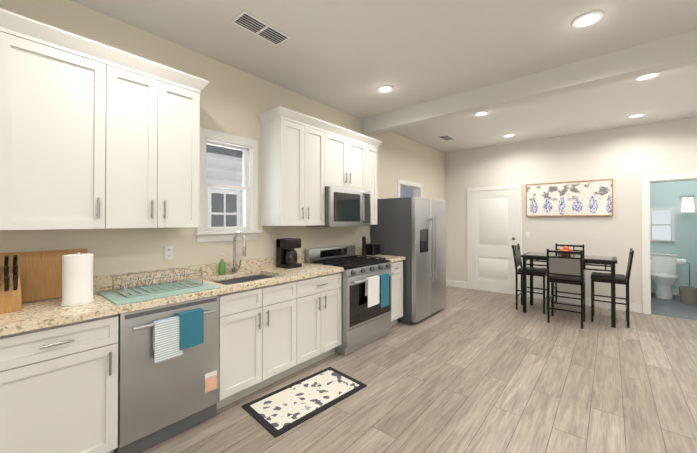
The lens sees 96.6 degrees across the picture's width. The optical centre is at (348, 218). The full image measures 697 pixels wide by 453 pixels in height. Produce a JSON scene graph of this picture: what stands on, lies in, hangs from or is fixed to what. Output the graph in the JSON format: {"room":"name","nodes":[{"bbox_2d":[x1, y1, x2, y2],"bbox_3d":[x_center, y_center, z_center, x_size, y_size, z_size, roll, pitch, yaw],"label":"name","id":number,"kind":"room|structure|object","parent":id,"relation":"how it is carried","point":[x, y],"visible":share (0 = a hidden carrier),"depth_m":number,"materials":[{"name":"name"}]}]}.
{"room":"kitchen","nodes":[
{"label":"kitchen","id":0,"kind":"room"},
{"bbox_2d":[0,0,444,275],"bbox_3d":[-0.345,-0.005,4.014,0.140,2.910,11.890,0,-1,40],"label":"wall","id":1,"kind":"structure","parent":0,"point":[234,101],"depth_m":2.82,"materials":[{"name":"beige paint"}]},
{"bbox_2d":[0,24,15,229],"bbox_3d":[-2.153,-0.473,1.505,0.330,1.069,0.677,0,-1,40],"label":"upper cabinet","id":2,"kind":"object","parent":1,"relation":"attached to","point":[7,35],"depth_m":1.65,"materials":[{"name":"white wood"}]},
{"bbox_2d":[12,28,119,229],"bbox_3d":[-1.820,-0.470,1.900,0.330,1.069,0.584,0,-1,40],"label":"upper cabinet","id":3,"kind":"object","parent":1,"relation":"attached to","point":[95,135],"depth_m":1.83,"materials":[{"name":"white wood"}]},
{"bbox_2d":[120,64,202,228],"bbox_3d":[-1.496,-0.467,2.283,0.330,1.069,0.647,0,-1,40],"label":"upper cabinet","id":4,"kind":"object","parent":1,"relation":"attached to","point":[160,116],"depth_m":2.20,"materials":[{"name":"white wood"}]},
{"bbox_2d":[164,246,173,259],"bbox_3d":[-1.476,0.282,2.553,0.008,0.115,0.070,0,-1,40],"label":"electrical outlet","id":5,"kind":"object","parent":1,"relation":"attached to","point":[168,252],"visible":1,"depth_m":2.55,"materials":[{"name":"white plastic"}]},
{"bbox_2d":[93,248,361,318],"bbox_3d":[-0.890,0.586,2.825,0.549,0.350,4.336,0,-1,40],"label":"backsplash","id":6,"kind":"structure","parent":1,"relation":"attached to","point":[248,294],"depth_m":2.53,"materials":[{"name":"beige stone"}]},
{"bbox_2d":[194,128,261,241],"bbox_3d":[-1.171,-0.296,2.993,0.195,1.013,0.650,0,-1,40],"label":"kitchen window","id":7,"kind":"structure","parent":1,"relation":"in","point":[248,228],"depth_m":3.00,"materials":[{"name":"white"}]},
{"bbox_2d":[260,116,331,225],"bbox_3d":[-0.570,-0.459,3.382,0.330,1.069,0.667,0,-1,40],"label":"upper cabinet","id":8,"kind":"object","parent":1,"relation":"attached to","point":[296,156],"depth_m":3.19,"materials":[{"name":"white wood"}]},
{"bbox_2d":[332,132,367,190],"bbox_3d":[-0.144,-0.676,3.889,0.330,0.629,0.770,0,-1,40],"label":"upper cabinet","id":9,"kind":"object","parent":1,"relation":"attached to","point":[349,154],"depth_m":3.82,"materials":[{"name":"white wood"}]},
{"bbox_2d":[306,186,370,226],"bbox_3d":[-0.094,-0.129,3.843,0.453,0.456,0.758,0,-1,40],"label":"microwave","id":10,"kind":"object","parent":9,"relation":"attached to","point":[346,207],"visible":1,"depth_m":3.64,"materials":[{"name":"silver metal"}]},
{"bbox_2d":[368,144,379,223],"bbox_3d":[0.170,-0.453,4.259,0.330,1.069,0.317,0,-1,40],"label":"upper cabinet","id":11,"kind":"object","parent":1,"relation":"attached to","point":[372,148],"depth_m":4.22,"materials":[{"name":"white wood"}]},
{"bbox_2d":[397,179,421,197],"bbox_3d":[1.077,-0.333,5.689,0.158,0.680,0.890,0,-1,40],"label":"window","id":12,"kind":"structure","parent":1,"relation":"in","point":[416,188],"depth_m":5.67,"materials":[{"name":"white"}]},
{"bbox_2d":[71,0,696,152],"bbox_3d":[1.033,-1.538,1.517,5.480,0.120,9.830,0,-1,40],"label":"ceiling","id":13,"kind":"structure","parent":0,"point":[350,57],"depth_m":2.70,"materials":[{"name":"white paint"}]},
{"bbox_2d":[230,10,290,45],"bbox_3d":[-0.672,-1.465,2.411,0.190,0.010,0.420,0,-1,40],"label":"ceiling vent","id":14,"kind":"object","parent":13,"relation":"in","point":[251,23],"visible":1,"depth_m":2.39,"materials":[{"name":"white metal"}]},
{"bbox_2d":[377,85,393,92],"bbox_3d":[0.414,-1.458,3.497,0.190,0.012,0.190,0,-1,40],"label":"recessed light","id":15,"kind":"object","parent":13,"relation":"in","point":[385,88],"visible":1,"depth_m":3.47,"materials":[{"name":"white"}]},
{"bbox_2d":[438,135,454,140],"bbox_3d":[1.751,-1.442,5.548,0.200,0.010,0.340,0,-1,40],"label":"ceiling vent","id":16,"kind":"object","parent":13,"relation":"in","point":[446,137],"visible":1,"depth_m":5.52,"materials":[{"name":"white metal"}]},
{"bbox_2d":[474,111,488,115],"bbox_3d":[1.836,-1.452,4.299,0.190,0.012,0.190,0,-1,40],"label":"recessed light","id":17,"kind":"object","parent":13,"relation":"in","point":[481,113],"visible":0.98,"depth_m":4.28,"materials":[{"name":"white"}]},
{"bbox_2d":[503,134,514,136],"bbox_3d":[2.792,-1.444,5.402,0.190,0.012,0.190,0,-1,40],"label":"recessed light","id":18,"kind":"object","parent":13,"relation":"in","point":[508,135],"visible":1,"depth_m":5.39,"materials":[{"name":"white"}]},
{"bbox_2d":[361,30,696,135],"bbox_3d":[2.232,-1.363,2.938,5.200,0.210,0.170,0,-1,40],"label":"ceiling beam","id":19,"kind":"structure","parent":13,"relation":"attached to","point":[670,53],"depth_m":3.04,"materials":[{"name":"white paint"}]},
{"bbox_2d":[572,10,603,27],"bbox_3d":[1.765,-1.466,2.292,0.190,0.012,0.190,0,-1,40],"label":"recessed light","id":20,"kind":"object","parent":13,"relation":"in","point":[590,18],"visible":1,"depth_m":2.28,"materials":[{"name":"white"}]},
{"bbox_2d":[627,113,645,117],"bbox_3d":[4.064,-1.451,4.382,0.190,0.012,0.190,0,-1,40],"label":"recessed light","id":21,"kind":"object","parent":13,"relation":"in","point":[636,115],"visible":1,"depth_m":4.37,"materials":[{"name":"white"}]},
{"bbox_2d":[635,72,660,80],"bbox_3d":[3.066,-1.460,3.183,0.190,0.012,0.190,0,-1,40],"label":"recessed light","id":22,"kind":"object","parent":13,"relation":"in","point":[646,77],"visible":0.62,"depth_m":3.20,"materials":[{"name":"white"}]},
{"bbox_2d":[141,286,696,452],"bbox_3d":[1.664,1.486,2.244,5.480,0.102,11.790,0,-1,40],"label":"floor","id":23,"kind":"structure","parent":0,"point":[464,370],"depth_m":2.61,"materials":[{"name":"brown wood"}]},
{"bbox_2d":[0,315,117,452],"bbox_3d":[-1.747,0.996,1.762,0.603,0.876,0.586,0,-1,40],"label":"base cabinet","id":24,"kind":"object","parent":23,"relation":"on","point":[58,378],"depth_m":1.61,"materials":[{"name":"white wood"}]},
{"bbox_2d":[0,279,231,334],"bbox_3d":[-1.678,0.524,1.826,0.632,0.040,1.791,0,-1,40],"label":"countertop","id":25,"kind":"structure","parent":24,"relation":"on","point":[37,315],"depth_m":1.74,"materials":[{"name":"beige stone"}]},
{"bbox_2d":[0,255,20,313],"bbox_3d":[-1.889,0.351,1.691,0.240,0.302,0.140,0,-1,40],"label":"knife block","id":26,"kind":"object","parent":25,"relation":"on","point":[10,290],"visible":1,"depth_m":1.68,"materials":[{"name":"brown wood"}]},
{"bbox_2d":[0,248,87,302],"bbox_3d":[-1.919,0.353,1.925,0.068,0.301,0.470,0,-1,40],"label":"cutting board","id":27,"kind":"object","parent":25,"relation":"on","point":[40,275],"visible":0.67,"depth_m":1.92,"materials":[{"name":"brown wood"}]},
{"bbox_2d":[61,253,93,306],"bbox_3d":[-1.608,0.353,1.846,0.150,0.300,0.150,0,-1,40],"label":"paper towel","id":28,"kind":"object","parent":25,"relation":"on","point":[77,279],"visible":1,"depth_m":1.79,"materials":[{"name":"white paper"}]},
{"bbox_2d":[97,279,220,304],"bbox_3d":[-1.318,0.502,2.189,0.480,0.007,0.630,0,-1,40],"label":"drying mat","id":29,"kind":"object","parent":25,"relation":"on","point":[114,297],"visible":0.92,"depth_m":2.12,"materials":[{"name":"green"}]},
{"bbox_2d":[112,268,202,297],"bbox_3d":[-1.352,0.445,2.219,0.317,0.104,0.478,0,-1,40],"label":"dish rack","id":30,"kind":"object","parent":29,"relation":"on","point":[132,281],"visible":0.98,"depth_m":2.20,"materials":[{"name":"silver metal"}]},
{"bbox_2d":[218,254,225,274],"bbox_3d":[-1.150,0.419,2.827,0.065,0.182,0.060,0,-1,40],"label":"soap bottle","id":31,"kind":"object","parent":25,"relation":"on","point":[222,267],"visible":0.98,"depth_m":2.81,"materials":[{"name":"green plastic"}]},
{"bbox_2d":[214,231,272,284],"bbox_3d":[-0.925,0.444,2.748,0.503,0.659,0.614,0,-1,40],"label":"sink","id":32,"kind":"object","parent":25,"relation":"in","point":[237,272],"depth_m":2.92,"materials":[{"name":"silver metal"}]},
{"bbox_2d":[114,295,218,452],"bbox_3d":[-1.326,0.993,2.186,0.667,0.880,0.594,0,-1,40],"label":"dishwasher","id":33,"kind":"object","parent":23,"relation":"on","point":[168,371],"visible":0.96,"depth_m":1.96,"materials":[{"name":"silver metal"}]},
{"bbox_2d":[217,303,303,409],"bbox_3d":[-0.915,1.121,2.748,0.603,0.641,0.786,0,-1,40],"label":"base cabinet","id":34,"kind":"object","parent":23,"relation":"on","point":[257,351],"depth_m":2.51,"materials":[{"name":"white wood"}]},
{"bbox_2d":[252,271,342,367],"bbox_3d":[-0.519,1.007,3.218,0.603,0.876,0.673,0,-1,40],"label":"base cabinet","id":35,"kind":"object","parent":23,"relation":"on","point":[321,297],"depth_m":3.03,"materials":[{"name":"white wood"}]},
{"bbox_2d":[256,263,343,278],"bbox_3d":[-0.506,0.534,3.215,0.632,0.040,0.665,0,-1,40],"label":"countertop","id":36,"kind":"structure","parent":35,"relation":"on","point":[308,270],"depth_m":3.07,"materials":[{"name":"beige stone"}]},
{"bbox_2d":[276,238,301,268],"bbox_3d":[-0.620,0.363,3.289,0.230,0.300,0.190,0,-1,40],"label":"coffee maker","id":37,"kind":"object","parent":36,"relation":"on","point":[286,255],"visible":0.98,"depth_m":3.24,"materials":[{"name":"black plastic"}]},
{"bbox_2d":[242,367,366,437],"bbox_3d":[-0.328,1.434,2.519,0.900,0.010,0.480,0,-1,-45],"label":"kitchen rug","id":38,"kind":"object","parent":23,"relation":"on","point":[278,412],"visible":1,"depth_m":2.45,"materials":[{"name":"beige fabric"}]},
{"bbox_2d":[305,245,393,355],"bbox_3d":[0.040,0.904,3.759,0.729,1.082,0.861,0,-1,40],"label":"range","id":39,"kind":"object","parent":23,"relation":"on","point":[366,301],"visible":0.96,"depth_m":3.51,"materials":[{"name":"silver metal"}]},
{"bbox_2d":[391,259,403,325],"bbox_3d":[0.390,1.015,4.296,0.603,0.876,0.401,0,-1,40],"label":"base cabinet","id":40,"kind":"object","parent":23,"relation":"on","point":[396,268],"depth_m":4.15,"materials":[{"name":"white wood"}]},
{"bbox_2d":[357,255,403,262],"bbox_3d":[0.406,0.542,4.297,0.632,0.040,0.416,0,-1,40],"label":"countertop","id":41,"kind":"structure","parent":40,"relation":"on","point":[394,259],"depth_m":4.15,"materials":[{"name":"beige stone"}]},
{"bbox_2d":[362,236,365,255],"bbox_3d":[0.215,0.383,4.318,0.060,0.275,0.060,0,-1,40],"label":"pepper mill","id":42,"kind":"object","parent":41,"relation":"on","point":[363,245],"visible":0.9,"depth_m":4.30,"materials":[{"name":"black plastic"}]},
{"bbox_2d":[366,243,379,255],"bbox_3d":[0.351,0.441,4.452,0.195,0.162,0.180,0,-1,40],"label":"toaster","id":43,"kind":"object","parent":41,"relation":"on","point":[372,249],"visible":0.92,"depth_m":4.39,"materials":[{"name":"black plastic"}]},
{"bbox_2d":[371,197,445,322],"bbox_3d":[0.975,0.582,4.794,0.807,1.742,1.020,0,-1,40],"label":"refrigerator","id":44,"kind":"object","parent":23,"relation":"on","point":[412,230],"visible":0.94,"depth_m":4.41,"materials":[{"name":"grey metal"}]},
{"bbox_2d":[512,244,546,313],"bbox_3d":[2.936,0.941,5.002,0.455,1.027,0.400,0,-1,40],"label":"chair","id":45,"kind":"object","parent":23,"relation":"on","point":[536,271],"visible":0.85,"depth_m":4.95,"materials":[{"name":"black metal"}]},
{"bbox_2d":[546,249,584,328],"bbox_3d":[3.039,0.936,4.336,0.400,1.027,0.455,0,-1,40],"label":"chair","id":46,"kind":"object","parent":23,"relation":"on","point":[563,270],"visible":1,"depth_m":4.22,"materials":[{"name":"black metal"}]},
{"bbox_2d":[553,243,584,307],"bbox_3d":[3.597,0.941,5.076,0.400,1.027,0.455,0,-1,40],"label":"chair","id":47,"kind":"object","parent":23,"relation":"on","point":[555,286],"visible":0.19,"depth_m":5.15,"materials":[{"name":"black metal"}]},
{"bbox_2d":[521,252,616,327],"bbox_3d":[3.309,1.006,4.687,1.130,0.891,0.640,0,-1,40],"label":"dining table","id":48,"kind":"object","parent":23,"relation":"on","point":[605,261],"visible":0.65,"depth_m":4.58,"materials":[{"name":"black metal"}]},
{"bbox_2d":[556,246,575,255],"bbox_3d":[3.307,0.488,4.719,0.250,0.143,0.250,0,-1,40],"label":"fruit bowl","id":49,"kind":"object","parent":48,"relation":"on","point":[565,248],"visible":0.65,"depth_m":4.69,"materials":[{"name":"brown wicker"}]},
{"bbox_2d":[591,248,633,327],"bbox_3d":[3.710,0.936,4.376,0.455,1.027,0.400,0,-1,40],"label":"chair","id":50,"kind":"object","parent":23,"relation":"on","point":[606,278],"visible":1,"depth_m":4.29,"materials":[{"name":"black metal"}]},
{"bbox_2d":[650,253,678,299],"bbox_3d":[5.870,1.067,5.793,0.420,0.787,0.700,0,-1,40],"label":"toilet","id":51,"kind":"object","parent":23,"relation":"on","point":[664,276],"visible":0.81,"depth_m":5.80,"materials":[{"name":"white ceramic"}]},
{"bbox_2d":[676,259,689,286],"bbox_3d":[6.059,1.092,5.559,0.250,0.732,0.180,0,-1,40],"label":"toilet paper stand","id":52,"kind":"object","parent":23,"relation":"on","point":[681,262],"visible":0.56,"depth_m":5.56,"materials":[{"name":"silver metal"}]},
{"bbox_2d":[679,286,696,304],"bbox_3d":[5.842,1.322,5.322,0.250,0.270,0.250,0,-1,40],"label":"basket","id":53,"kind":"object","parent":23,"relation":"on","point":[688,295],"visible":1,"depth_m":5.26,"materials":[{"name":"beige wicker"}]},
{"bbox_2d":[445,117,696,303],"bbox_3d":[4.209,0.004,5.165,5.340,2.910,0.140,0,-1,40],"label":"wall","id":54,"kind":"structure","parent":0,"point":[625,159],"depth_m":5.25,"materials":[{"name":"white paint"}]},
{"bbox_2d":[446,280,467,288],"bbox_3d":[2.317,1.404,6.648,0.460,0.130,0.016,0,-1,40],"label":"baseboard","id":55,"kind":"structure","parent":54,"relation":"attached to","point":[451,283],"depth_m":6.63,"materials":[{"name":"white wood"}]},
{"bbox_2d":[471,189,516,294],"bbox_3d":[2.856,0.450,6.148,0.852,2.020,0.091,0,-1,40],"label":"entry door","id":56,"kind":"structure","parent":54,"relation":"in","point":[493,226],"depth_m":6.17,"materials":[{"name":"white wood"}]},
{"bbox_2d":[467,185,521,295],"bbox_3d":[2.880,0.413,6.176,1.010,2.105,0.022,0,-1,40],"label":"door frame","id":57,"kind":"structure","parent":54,"relation":"attached to","point":[519,212],"depth_m":6.18,"materials":[{"name":"white wood"}]},
{"bbox_2d":[525,232,529,237],"bbox_3d":[3.342,0.305,5.794,0.070,0.115,0.010,0,-1,40],"label":"light switch","id":58,"kind":"object","parent":54,"relation":"attached to","point":[527,234],"visible":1,"depth_m":5.79,"materials":[{"name":"white plastic"}]},
{"bbox_2d":[526,179,612,216],"bbox_3d":[3.793,-0.340,5.402,1.240,0.600,0.033,0,-1,40],"label":"framed painting","id":59,"kind":"object","parent":54,"relation":"attached to","point":[585,198],"visible":0.98,"depth_m":5.35,"materials":[{"name":"brown paper"}]},
{"bbox_2d":[527,290,641,312],"bbox_3d":[3.899,1.395,5.314,1.640,0.130,0.016,0,-1,40],"label":"baseboard","id":60,"kind":"structure","parent":54,"relation":"attached to","point":[633,307],"depth_m":5.17,"materials":[{"name":"white wood"}]},
{"bbox_2d":[642,173,696,313],"bbox_3d":[4.938,0.401,4.536,0.950,2.105,0.166,0,-1,40],"label":"door frame","id":61,"kind":"structure","parent":54,"relation":"attached to","point":[646,273],"depth_m":4.74,"materials":[{"name":"white wood"}]},
{"bbox_2d":[650,180,696,288],"bbox_3d":[5.788,0.159,5.206,2.000,2.600,1.960,0,-1,40],"label":"wall","id":62,"kind":"structure","parent":0,"point":[668,195],"depth_m":5.91,"materials":[{"name":"teal paint"}]},
{"bbox_2d":[650,208,675,242],"bbox_3d":[6.124,0.125,6.078,0.390,0.670,0.106,0,-1,40],"label":"bathroom window","id":63,"kind":"structure","parent":62,"relation":"attached to","point":[662,224],"depth_m":6.09,"materials":[{"name":"white"}]},
{"bbox_2d":[651,286,679,294],"bbox_3d":[6.363,1.403,5.855,1.770,0.118,0.014,0,-1,40],"label":"baseboard","id":64,"kind":"structure","parent":62,"relation":"attached to","point":[675,291],"depth_m":5.95,"materials":[{"name":"white"}]},
{"bbox_2d":[680,195,694,211],"bbox_3d":[6.342,-0.277,5.804,0.180,0.320,0.134,0,-1,40],"label":"sconce","id":65,"kind":"object","parent":62,"relation":"attached to","point":[687,205],"visible":0.98,"depth_m":5.78,"materials":[{"name":"silver metal"}]},
{"label":"outside","id":66,"kind":"structure","parent":0,"visible":0},
{"bbox_2d":[206,144,242,226],"bbox_3d":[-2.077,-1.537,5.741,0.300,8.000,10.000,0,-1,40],"label":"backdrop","id":67,"kind":"structure","parent":66,"point":[219,191],"depth_m":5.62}
]}

